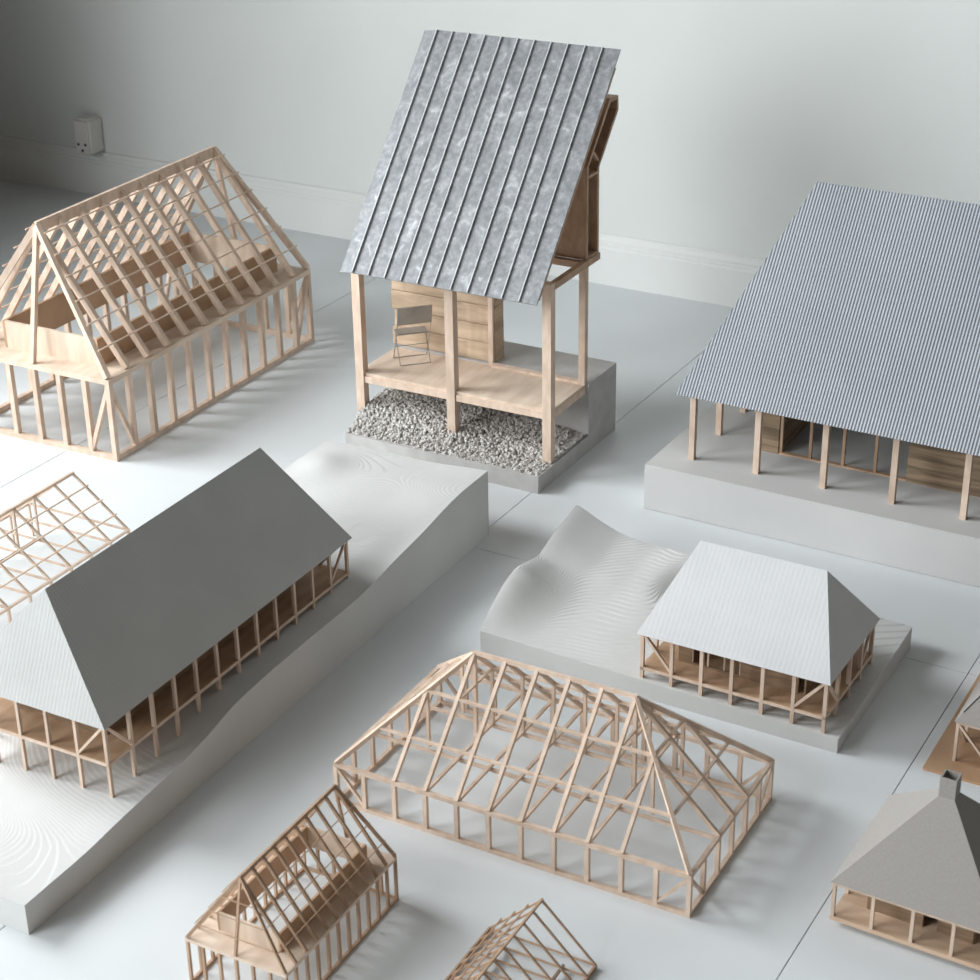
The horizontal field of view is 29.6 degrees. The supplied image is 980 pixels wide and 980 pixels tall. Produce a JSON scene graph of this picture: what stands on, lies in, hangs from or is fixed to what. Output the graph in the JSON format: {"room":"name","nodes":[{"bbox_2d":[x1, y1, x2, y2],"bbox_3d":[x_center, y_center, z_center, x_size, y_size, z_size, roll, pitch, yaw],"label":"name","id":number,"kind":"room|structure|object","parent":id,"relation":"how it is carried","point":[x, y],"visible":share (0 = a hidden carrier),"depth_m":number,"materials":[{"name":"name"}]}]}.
{"room":"design studio","nodes":[
{"label":"design studio","id":0,"kind":"room"},
{"bbox_2d":[0,179,979,979],"bbox_3d":[-2.311,1.515,0.425,7.906,0.030,10.300,13,30,27],"label":"floor","id":1,"kind":"structure","parent":0,"point":[766,915],"depth_m":2.66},
{"bbox_2d":[0,471,129,622],"bbox_3d":[-0.815,0.124,3.000,0.224,0.148,0.453,13,29,26],"label":"model","id":2,"kind":"object","parent":1,"relation":"on","point":[10,512],"visible":0.86,"depth_m":3.06},
{"bbox_2d":[0,146,314,461],"bbox_3d":[-0.713,-0.420,3.781,0.372,0.432,0.694,12,29,25],"label":"model","id":3,"kind":"object","parent":1,"relation":"on","point":[29,339],"visible":1,"depth_m":3.69},
{"bbox_2d":[0,440,488,934],"bbox_3d":[-0.432,0.144,2.767,0.327,0.307,1.198,13,29,26],"label":"model","id":4,"kind":"object","parent":1,"relation":"on","point":[134,677],"visible":1,"depth_m":2.60},
{"bbox_2d":[185,784,398,979],"bbox_3d":[-0.238,0.478,2.242,0.144,0.168,0.249,13,29,25],"label":"model","id":5,"kind":"object","parent":1,"relation":"on","point":[221,930],"visible":1,"depth_m":2.21},
{"bbox_2d":[340,29,620,493],"bbox_3d":[-0.025,-0.436,3.441,0.440,0.741,0.348,13,29,26],"label":"model","id":6,"kind":"object","parent":1,"relation":"on","point":[486,175],"visible":0.98,"depth_m":3.40},
{"bbox_2d":[393,305,431,365],"bbox_3d":[-0.149,-0.304,3.564,0.068,0.122,0.055,-8,27,-14],"label":"folding chair","id":7,"kind":"object","parent":6,"relation":"on","point":[416,314],"visible":1,"depth_m":3.53,"materials":[{"name":"grey wood"}]},
{"bbox_2d":[444,898,596,979],"bbox_3d":[0.004,0.573,2.144,0.148,0.077,0.246,13,29,26],"label":"model","id":8,"kind":"object","parent":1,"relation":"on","point":[481,941],"visible":1,"depth_m":2.20},
{"bbox_2d":[333,650,774,918],"bbox_3d":[0.085,0.332,2.485,0.525,0.205,0.285,13,29,26],"label":"model","id":9,"kind":"object","parent":1,"relation":"on","point":[443,671],"visible":0.99,"depth_m":2.45},
{"bbox_2d":[480,505,911,752],"bbox_3d":[0.317,0.147,2.829,0.582,0.227,0.326,13,30,27],"label":"model","id":10,"kind":"object","parent":1,"relation":"on","point":[784,649],"visible":1,"depth_m":2.71},
{"bbox_2d":[644,182,979,586],"bbox_3d":[0.872,-0.228,3.205,1.030,0.552,0.620,14,30,27],"label":"model","id":11,"kind":"object","parent":1,"relation":"on","point":[842,381],"visible":1,"depth_m":3.15},
{"bbox_2d":[830,769,979,970],"bbox_3d":[0.558,0.432,2.278,0.209,0.196,0.207,14,30,28],"label":"model","id":12,"kind":"object","parent":1,"relation":"on","point":[912,878],"visible":1,"depth_m":2.24},
{"bbox_2d":[922,673,979,785],"bbox_3d":[0.831,0.259,2.587,0.340,0.226,0.330,13,30,26],"label":"model","id":13,"kind":"object","parent":1,"relation":"on","point":[957,749],"visible":1,"depth_m":2.59},
{"bbox_2d":[0,0,979,257],"bbox_3d":[0.923,-1.790,3.401,6.300,3.220,0.122,13,30,27],"label":"wall","id":14,"kind":"structure","parent":0,"point":[730,114],"depth_m":4.21,"materials":[{"name":"white paint"}]},
{"bbox_2d":[73,114,103,154],"bbox_3d":[-1.077,-0.955,4.972,0.053,0.096,0.060,13,30,27],"label":"wall socket","id":15,"kind":"object","parent":14,"relation":"attached to","point":[87,127],"visible":1,"depth_m":4.95,"materials":[{"name":"white plastic"}]},
{"bbox_2d":[0,135,764,306],"bbox_3d":[1.100,-0.345,3.924,5.860,0.122,0.018,13,30,27],"label":"baseboard","id":16,"kind":"structure","parent":14,"relation":"attached to","point":[645,265],"depth_m":4.70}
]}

